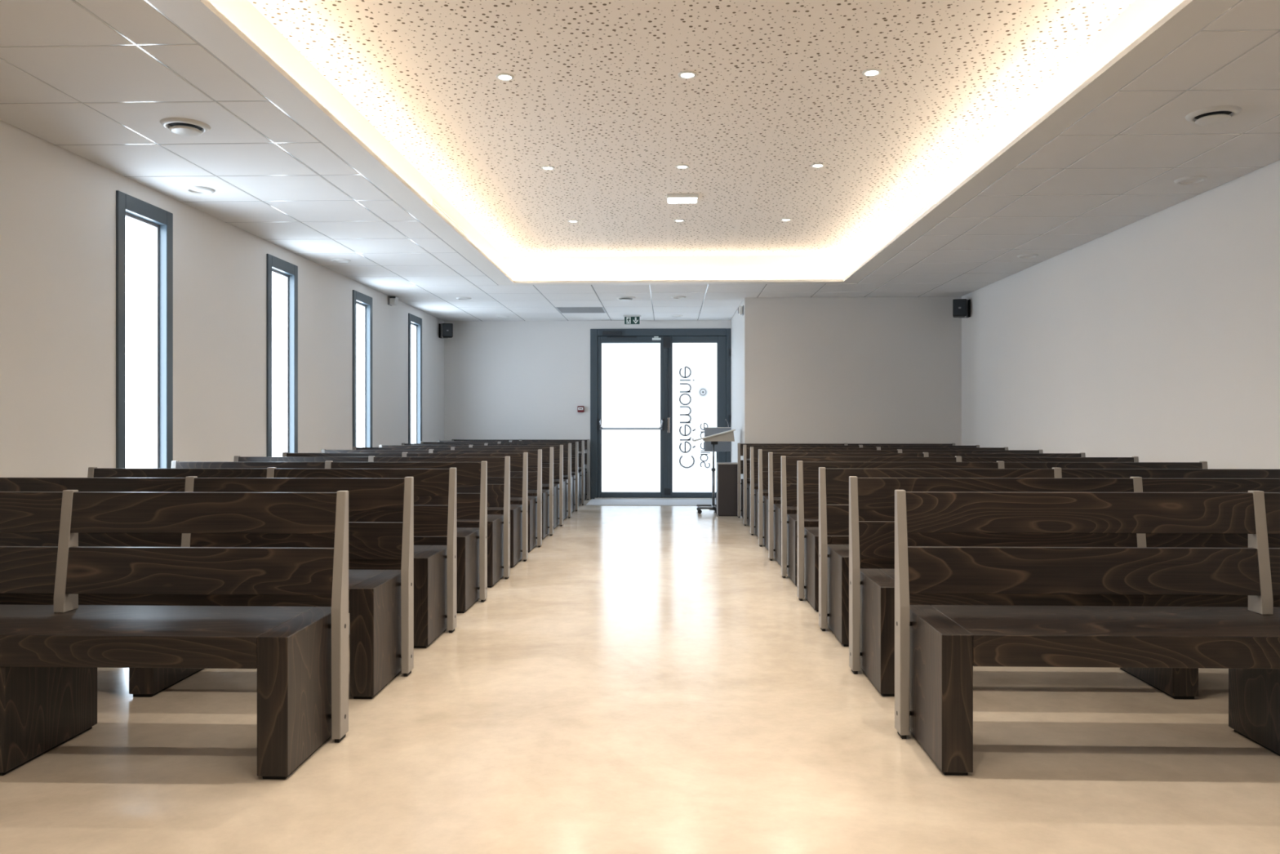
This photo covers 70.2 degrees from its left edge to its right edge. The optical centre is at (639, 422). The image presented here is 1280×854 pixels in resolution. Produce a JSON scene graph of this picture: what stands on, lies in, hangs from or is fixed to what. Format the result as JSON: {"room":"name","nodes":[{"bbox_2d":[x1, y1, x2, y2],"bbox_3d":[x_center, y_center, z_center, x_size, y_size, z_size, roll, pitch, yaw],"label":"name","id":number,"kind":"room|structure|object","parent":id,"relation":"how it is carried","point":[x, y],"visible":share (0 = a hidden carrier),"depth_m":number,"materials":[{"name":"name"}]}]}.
{"room":"funeral ceremony hall","nodes":[
{"label":"funeral ceremony hall","id":0,"kind":"room"},
{"bbox_2d":[0,120,444,477],"bbox_3d":[-3.110,-0.400,4.074,0.300,2.900,17.550,0,0,2],"label":"wall","id":1,"kind":"structure","parent":0,"point":[58,205],"depth_m":5.72,"materials":[{"name":"white paint"}]},
{"bbox_2d":[115,190,173,468],"bbox_3d":[-2.962,-0.183,5.369,0.114,2.227,0.563,0,0,2],"label":"window","id":2,"kind":"structure","parent":1,"relation":"in","point":[144,229],"depth_m":5.46,"materials":[{"name":"glass"}]},
{"bbox_2d":[266,253,297,456],"bbox_3d":[-2.903,-0.183,7.274,0.114,2.227,0.563,0,0,2],"label":"window","id":3,"kind":"structure","parent":1,"relation":"in","point":[282,276],"depth_m":7.41,"materials":[{"name":"glass"}]},
{"bbox_2d":[352,289,372,447],"bbox_3d":[-2.844,-0.183,9.179,0.114,2.227,0.563,0,0,2],"label":"window","id":4,"kind":"structure","parent":1,"relation":"in","point":[362,303],"depth_m":9.33,"materials":[{"name":"glass"}]},
{"bbox_2d":[387,296,398,306],"bbox_3d":[-2.729,-1.343,10.070,0.089,0.095,0.120,0,0,2],"label":"sensor","id":5,"kind":"object","parent":1,"relation":"attached to","point":[392,300],"visible":1,"depth_m":10.02,"materials":[{"name":"grey plastic"}]},
{"bbox_2d":[408,313,422,443],"bbox_3d":[-2.785,-0.183,11.085,0.114,2.227,0.563,0,0,2],"label":"window","id":6,"kind":"structure","parent":1,"relation":"in","point":[415,323],"depth_m":11.28,"materials":[{"name":"glass"}]},
{"bbox_2d":[439,323,453,338],"bbox_3d":[-2.605,-1.235,12.249,0.200,0.198,0.178,0,0,2],"label":"loudspeaker","id":7,"kind":"object","parent":1,"relation":"attached to","point":[447,328],"visible":1,"depth_m":12.18,"materials":[{"name":"black plastic"}]},
{"bbox_2d":[443,324,452,336],"bbox_3d":[-2.573,-1.235,12.175,0.124,0.166,0.005,0,0,-12],"label":"grille","id":8,"kind":"object","parent":7,"relation":"attached to","point":[447,328],"depth_m":12.17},
{"bbox_2d":[444,320,730,498],"bbox_3d":[0.474,-0.400,12.591,6.335,2.900,0.300,0,0,2],"label":"wall","id":9,"kind":"structure","parent":0,"point":[504,380],"depth_m":12.51,"materials":[{"name":"white paint"}]},
{"bbox_2d":[577,405,583,412],"bbox_3d":[-0.811,-0.183,12.457,0.086,0.086,0.050,0,0,2],"label":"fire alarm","id":10,"kind":"object","parent":9,"relation":"attached to","point":[580,408],"visible":1,"depth_m":12.43,"materials":[{"name":"red plastic"}]},
{"bbox_2d":[590,328,730,498],"bbox_3d":[0.280,-0.116,12.451,1.919,2.331,0.232,0,0,2],"label":"door","id":11,"kind":"structure","parent":9,"relation":"in","point":[653,391],"depth_m":12.46,"materials":[{"name":"glass"}]},
{"bbox_2d":[0,0,1279,320],"bbox_3d":[0.206,-1.572,3.970,6.335,0.357,16.950,0,0,2],"label":"ceiling","id":12,"kind":"structure","parent":0,"point":[1048,129],"depth_m":4.78,"materials":[{"name":"white paint"}]},
{"bbox_2d":[160,117,211,136],"bbox_3d":[-2.130,-1.375,4.268,0.216,0.037,0.216,0,0,2],"label":"valve","id":13,"kind":"object","parent":12,"relation":"attached to","point":[180,126],"visible":1,"depth_m":4.23,"materials":[{"name":"white plastic"}]},
{"bbox_2d":[184,185,215,194],"bbox_3d":[-2.632,-1.387,5.444,0.168,0.014,0.168,0,0,2],"label":"disc","id":14,"kind":"object","parent":12,"relation":"attached to","point":[194,189],"visible":1,"depth_m":5.44,"materials":[{"name":"white plastic"}]},
{"bbox_2d":[330,257,351,262],"bbox_3d":[-2.568,-1.387,7.814,0.168,0.014,0.168,0,0,2],"label":"disc","id":15,"kind":"object","parent":12,"relation":"attached to","point":[335,260],"visible":1,"depth_m":7.79,"materials":[{"name":"white plastic"}]},
{"bbox_2d":[431,199,466,237],"bbox_3d":[-1.453,-1.500,6.979,0.006,0.148,1.110,0,0,2],"label":"light strip","id":16,"kind":"object","parent":12,"relation":"in","point":[433,203],"visible":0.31,"depth_m":6.91,"materials":[{"name":"white paint"}]},
{"bbox_2d":[456,297,471,300],"bbox_3d":[-1.974,-1.387,10.206,0.168,0.014,0.168,0,0,2],"label":"disc","id":17,"kind":"object","parent":12,"relation":"attached to","point":[457,298],"visible":1,"depth_m":10.17,"materials":[{"name":"white plastic"}]},
{"bbox_2d":[495,72,514,80],"bbox_3d":[-0.656,-1.677,4.423,0.090,0.006,0.090,0,0,2],"label":"recessed light","id":18,"kind":"object","parent":12,"relation":"in","point":[503,77],"visible":1,"depth_m":4.42,"materials":[{"name":"white glass"}]},
{"bbox_2d":[541,165,555,169],"bbox_3d":[-0.607,-1.677,6.002,0.090,0.006,0.090,0,0,2],"label":"recessed light","id":19,"kind":"object","parent":12,"relation":"in","point":[544,167],"visible":1,"depth_m":6.00,"materials":[{"name":"white glass"}]},
{"bbox_2d":[568,219,578,222],"bbox_3d":[-0.557,-1.677,7.591,0.090,0.006,0.090,0,0,2],"label":"recessed light","id":20,"kind":"object","parent":12,"relation":"in","point":[570,220],"visible":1,"depth_m":7.58,"materials":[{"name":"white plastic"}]},
{"bbox_2d":[555,306,606,313],"bbox_3d":[-0.727,-1.396,11.298,0.586,0.012,0.584,0,0,2],"label":"ceiling vent","id":21,"kind":"object","parent":12,"relation":"in","point":[562,309],"visible":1,"depth_m":11.27,"materials":[{"name":"grey metal"}]},
{"bbox_2d":[616,296,635,301],"bbox_3d":[-0.158,-1.375,10.160,0.216,0.037,0.216,0,0,2],"label":"valve","id":22,"kind":"object","parent":12,"relation":"attached to","point":[620,298],"visible":1,"depth_m":10.11,"materials":[{"name":"white plastic"}]},
{"bbox_2d":[622,315,640,324],"bbox_3d":[-0.103,-1.338,11.879,0.230,0.112,0.050,0,0,2],"label":"exit sign","id":23,"kind":"object","parent":12,"relation":"attached to","point":[628,319],"visible":1,"depth_m":11.87,"materials":[{"name":"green plastic"}]},
{"bbox_2d":[670,315,683,317],"bbox_3d":[0.478,-1.387,11.871,0.168,0.014,0.168,0,0,2],"label":"disc","id":24,"kind":"object","parent":12,"relation":"attached to","point":[674,316],"visible":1,"depth_m":11.85,"materials":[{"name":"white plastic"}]},
{"bbox_2d":[671,295,686,298],"bbox_3d":[0.428,-1.387,10.102,0.168,0.014,0.168,0,0,2],"label":"disc","id":25,"kind":"object","parent":12,"relation":"attached to","point":[675,296],"visible":1,"depth_m":10.07,"materials":[{"name":"white plastic"}]},
{"bbox_2d":[674,218,684,222],"bbox_3d":[0.327,-1.677,7.564,0.090,0.006,0.090,0,0,2],"label":"recessed light","id":26,"kind":"object","parent":12,"relation":"in","point":[677,220],"visible":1,"depth_m":7.56,"materials":[{"name":"white plastic"}]},
{"bbox_2d":[666,193,697,203],"bbox_3d":[0.316,-1.663,6.769,0.230,0.034,0.164,0,0,2],"label":"recessed light","id":27,"kind":"object","parent":12,"relation":"in","point":[677,197],"visible":1,"depth_m":6.70,"materials":[{"name":"white plastic"}]},
{"bbox_2d":[668,197,697,203],"bbox_3d":[0.316,-1.649,6.769,0.210,0.006,0.144,0,0,2],"label":"diffuser","id":28,"kind":"object","parent":27,"relation":"attached to","point":[671,200],"depth_m":6.75,"materials":[{"name":"white plastic"}]},
{"bbox_2d":[675,164,688,168],"bbox_3d":[0.278,-1.677,5.974,0.090,0.006,0.090,0,0,2],"label":"recessed light","id":29,"kind":"object","parent":12,"relation":"in","point":[679,166],"visible":1,"depth_m":5.97,"materials":[{"name":"white glass"}]},
{"bbox_2d":[678,71,696,79],"bbox_3d":[0.229,-1.677,4.395,0.090,0.006,0.090,0,0,2],"label":"recessed light","id":30,"kind":"object","parent":12,"relation":"in","point":[684,74],"visible":1,"depth_m":4.39,"materials":[{"name":"white glass"}]},
{"bbox_2d":[780,217,791,221],"bbox_3d":[1.210,-1.677,7.536,0.090,0.006,0.090,0,0,2],"label":"recessed light","id":31,"kind":"object","parent":12,"relation":"in","point":[784,219],"visible":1,"depth_m":7.53,"materials":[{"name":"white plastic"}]},
{"bbox_2d":[810,163,824,168],"bbox_3d":[1.161,-1.677,5.947,0.090,0.006,0.090,0,0,2],"label":"recessed light","id":32,"kind":"object","parent":12,"relation":"in","point":[815,165],"visible":1,"depth_m":5.94,"materials":[{"name":"white glass"}]},
{"bbox_2d":[862,68,881,76],"bbox_3d":[1.111,-1.677,4.367,0.090,0.006,0.090,0,0,2],"label":"recessed light","id":33,"kind":"object","parent":12,"relation":"in","point":[871,72],"visible":1,"depth_m":4.36,"materials":[{"name":"white glass"}]},
{"bbox_2d":[895,195,936,235],"bbox_3d":[2.069,-1.500,6.869,0.006,0.148,1.110,0,0,2],"label":"light","id":34,"kind":"object","parent":12,"relation":"in","point":[932,202],"visible":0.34,"depth_m":6.80,"materials":[{"name":"white paint"}]},
{"bbox_2d":[1017,253,1038,258],"bbox_3d":[3.238,-1.387,7.603,0.168,0.014,0.168,0,0,2],"label":"disc","id":35,"kind":"object","parent":12,"relation":"attached to","point":[1024,255],"visible":1,"depth_m":7.60,"materials":[{"name":"white plastic"}]},
{"bbox_2d":[1173,175,1207,185],"bbox_3d":[3.159,-1.387,5.224,0.168,0.014,0.168,0,0,2],"label":"disc","id":36,"kind":"object","parent":12,"relation":"attached to","point":[1193,180],"visible":1,"depth_m":5.22,"materials":[{"name":"white plastic"}]},
{"bbox_2d":[1185,105,1241,125],"bbox_3d":[2.587,-1.375,4.112,0.216,0.037,0.216,0,0,2],"label":"valve","id":37,"kind":"object","parent":12,"relation":"attached to","point":[1216,114],"visible":1,"depth_m":4.08,"materials":[{"name":"white plastic"}]},
{"bbox_2d":[0,498,1279,853],"bbox_3d":[0.206,1.100,3.970,6.935,0.100,17.550,0,0,2],"label":"floor","id":38,"kind":"structure","parent":0,"point":[648,680],"depth_m":2.90,"materials":[{"name":"concrete"}]},
{"bbox_2d":[0,489,348,778],"bbox_3d":[-1.924,0.639,2.917,1.886,0.822,0.444,0,0,2],"label":"pew","id":39,"kind":"object","parent":38,"relation":"on","point":[51,655],"visible":1,"depth_m":3.00,"materials":[{"name":"brown wood"}]},
{"bbox_2d":[0,475,413,698],"bbox_3d":[-1.899,0.639,3.696,1.886,0.822,0.444,0,0,2],"label":"pew","id":40,"kind":"object","parent":38,"relation":"on","point":[381,602],"visible":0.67,"depth_m":3.77,"materials":[{"name":"brown wood"}]},
{"bbox_2d":[87,466,456,648],"bbox_3d":[-1.875,0.639,4.474,1.886,0.822,0.444,0,0,2],"label":"pew","id":41,"kind":"object","parent":38,"relation":"on","point":[434,566],"visible":0.32,"depth_m":4.56,"materials":[{"name":"brown wood"}]},
{"bbox_2d":[171,460,487,613],"bbox_3d":[-1.851,0.639,5.253,1.886,0.822,0.444,0,0,2],"label":"pew","id":42,"kind":"object","parent":38,"relation":"on","point":[471,542],"visible":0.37,"depth_m":5.34,"materials":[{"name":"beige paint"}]},
{"bbox_2d":[233,455,510,587],"bbox_3d":[-1.827,0.639,6.032,1.886,0.822,0.444,0,0,2],"label":"pew","id":43,"kind":"object","parent":38,"relation":"on","point":[498,495],"visible":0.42,"depth_m":6.12,"materials":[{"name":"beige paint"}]},
{"bbox_2d":[282,452,528,568],"bbox_3d":[-1.803,0.639,6.810,1.886,0.822,0.444,0,0,2],"label":"pew","id":44,"kind":"object","parent":38,"relation":"on","point":[518,461],"visible":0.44,"depth_m":6.90,"materials":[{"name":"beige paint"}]},
{"bbox_2d":[320,448,542,552],"bbox_3d":[-1.778,0.639,7.589,1.886,0.822,0.444,0,0,2],"label":"pew","id":45,"kind":"object","parent":38,"relation":"on","point":[535,456],"visible":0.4,"depth_m":7.68,"materials":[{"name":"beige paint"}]},
{"bbox_2d":[352,446,553,539],"bbox_3d":[-1.754,0.639,8.368,1.886,0.822,0.444,0,0,2],"label":"pew","id":46,"kind":"object","parent":38,"relation":"on","point":[547,452],"visible":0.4,"depth_m":8.46,"materials":[{"name":"beige paint"}]},
{"bbox_2d":[378,444,563,528],"bbox_3d":[-1.730,0.639,9.146,1.886,0.822,0.444,0,0,2],"label":"pew","id":47,"kind":"object","parent":38,"relation":"on","point":[557,450],"visible":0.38,"depth_m":9.24,"materials":[{"name":"beige paint"}]},
{"bbox_2d":[401,443,571,519],"bbox_3d":[-1.706,0.639,9.925,1.886,0.822,0.444,0,0,2],"label":"pew","id":48,"kind":"object","parent":38,"relation":"on","point":[566,446],"visible":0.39,"depth_m":10.02,"materials":[{"name":"beige paint"}]},
{"bbox_2d":[420,441,577,512],"bbox_3d":[-1.681,0.639,10.704,1.886,0.822,0.444,0,0,2],"label":"pew","id":49,"kind":"object","parent":38,"relation":"on","point":[574,445],"visible":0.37,"depth_m":10.79,"materials":[{"name":"beige paint"}]},
{"bbox_2d":[437,440,584,506],"bbox_3d":[-1.657,0.639,11.482,1.886,0.822,0.444,0,0,2],"label":"pew","id":50,"kind":"object","parent":38,"relation":"on","point":[580,443],"visible":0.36,"depth_m":11.58,"materials":[{"name":"beige paint"}]},
{"bbox_2d":[451,439,589,500],"bbox_3d":[-1.633,0.639,12.261,1.886,0.822,0.444,0,0,2],"label":"pew","id":51,"kind":"object","parent":38,"relation":"on","point":[586,442],"visible":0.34,"depth_m":12.35,"materials":[{"name":"beige paint"}]},
{"bbox_2d":[585,498,715,505],"bbox_3d":[0.265,1.046,11.947,1.880,0.007,0.900,0,0,2],"label":"entrance mat","id":52,"kind":"object","parent":38,"relation":"on","point":[593,501],"visible":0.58,"depth_m":11.99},
{"bbox_2d":[692,429,735,513],"bbox_3d":[0.858,0.565,10.649,0.491,0.970,0.360,0,0,2],"label":"lectern","id":53,"kind":"object","parent":38,"relation":"on","point":[726,436],"visible":0.87,"depth_m":10.49,"materials":[{"name":"metal"}]},
{"bbox_2d":[704,418,731,510],"bbox_3d":[0.939,0.504,10.985,0.257,1.093,0.223,0,0,42],"label":"stand","id":54,"kind":"object","parent":38,"relation":"on","point":[721,446],"visible":0.48,"depth_m":10.98,"materials":[{"name":"white plastic"}]},
{"bbox_2d":[716,462,737,515],"bbox_3d":[0.993,0.752,10.289,0.243,0.596,0.208,0,0,2],"label":"box","id":55,"kind":"object","parent":38,"relation":"on","point":[726,472],"visible":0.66,"depth_m":10.19,"materials":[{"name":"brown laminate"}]},
{"bbox_2d":[737,443,955,517],"bbox_3d":[2.269,0.639,9.903,2.386,0.822,0.444,0,0,2],"label":"pew","id":56,"kind":"object","parent":38,"relation":"on","point":[740,446],"visible":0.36,"depth_m":10.04,"materials":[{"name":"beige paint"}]},
{"bbox_2d":[742,444,979,526],"bbox_3d":[2.244,0.639,9.124,2.386,0.822,0.444,0,0,2],"label":"pew","id":57,"kind":"object","parent":38,"relation":"on","point":[746,448],"visible":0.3,"depth_m":9.26,"materials":[{"name":"beige paint"}]},
{"bbox_2d":[750,446,1008,537],"bbox_3d":[2.220,0.639,8.344,2.386,0.822,0.444,0,0,2],"label":"pew","id":58,"kind":"object","parent":38,"relation":"on","point":[753,451],"visible":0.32,"depth_m":8.48,"materials":[{"name":"beige paint"}]},
{"bbox_2d":[758,448,1043,549],"bbox_3d":[2.196,0.639,7.564,2.386,0.822,0.444,0,0,2],"label":"pew","id":59,"kind":"object","parent":38,"relation":"on","point":[762,454],"visible":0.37,"depth_m":7.70,"materials":[{"name":"beige paint"}]},
{"bbox_2d":[768,452,1085,565],"bbox_3d":[2.172,0.639,6.785,2.386,0.822,0.444,0,0,2],"label":"pew","id":60,"kind":"object","parent":38,"relation":"on","point":[774,459],"visible":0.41,"depth_m":6.92,"materials":[{"name":"beige paint"}]},
{"bbox_2d":[781,455,1138,585],"bbox_3d":[2.147,0.639,6.005,2.386,0.822,0.444,0,0,2],"label":"pew","id":61,"kind":"object","parent":38,"relation":"on","point":[788,464],"visible":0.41,"depth_m":6.14,"materials":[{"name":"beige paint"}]},
{"bbox_2d":[796,460,1208,611],"bbox_3d":[2.123,0.639,5.226,2.386,0.822,0.444,0,0,2],"label":"pew","id":62,"kind":"object","parent":38,"relation":"on","point":[807,473],"visible":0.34,"depth_m":5.36,"materials":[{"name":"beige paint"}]},
{"bbox_2d":[818,466,1279,646],"bbox_3d":[2.099,0.639,4.446,2.386,0.822,0.444,0,0,2],"label":"pew","id":63,"kind":"object","parent":38,"relation":"on","point":[833,519],"visible":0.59,"depth_m":4.58,"materials":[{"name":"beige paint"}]},
{"bbox_2d":[848,475,1279,698],"bbox_3d":[2.075,0.639,3.666,2.386,0.822,0.444,0,0,2],"label":"pew","id":64,"kind":"object","parent":38,"relation":"on","point":[871,590],"visible":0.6,"depth_m":3.78,"materials":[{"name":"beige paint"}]},
{"bbox_2d":[894,489,1279,775],"bbox_3d":[2.050,0.639,2.887,2.386,0.822,0.444,0,0,2],"label":"pew","id":65,"kind":"object","parent":38,"relation":"on","point":[937,647],"visible":1,"depth_m":3.00,"materials":[{"name":"brown wood"}]},
{"bbox_2d":[730,296,961,511],"bbox_3d":[2.403,-0.400,11.256,2.397,2.900,2.250,0,0,2],"label":"wall","id":66,"kind":"structure","parent":0,"point":[804,370],"depth_m":10.13,"materials":[{"name":"grey paint"}]},
{"bbox_2d":[737,305,743,315],"bbox_3d":[1.144,-1.270,10.329,0.061,0.110,0.110,0,0,2],"label":"sensor","id":67,"kind":"object","parent":66,"relation":"attached to","point":[740,308],"visible":1,"depth_m":10.29,"materials":[{"name":"grey plastic"}]},
{"bbox_2d":[961,160,1279,469],"bbox_3d":[3.522,-0.400,3.867,0.300,2.900,17.550,0,0,2],"label":"wall","id":68,"kind":"structure","parent":0,"point":[1155,337],"depth_m":6.17,"materials":[{"name":"white paint"}]},
{"bbox_2d":[952,298,970,318],"bbox_3d":[3.457,-1.230,9.809,0.200,0.198,0.178,0,0,2],"label":"loudspeaker","id":69,"kind":"object","parent":68,"relation":"attached to","point":[961,307],"visible":1,"depth_m":9.75,"materials":[{"name":"black plastic"}]},
{"bbox_2d":[953,299,965,315],"bbox_3d":[3.420,-1.230,9.738,0.124,0.166,0.005,0,0,16],"label":"grille","id":70,"kind":"object","parent":69,"relation":"attached to","point":[959,305],"depth_m":9.74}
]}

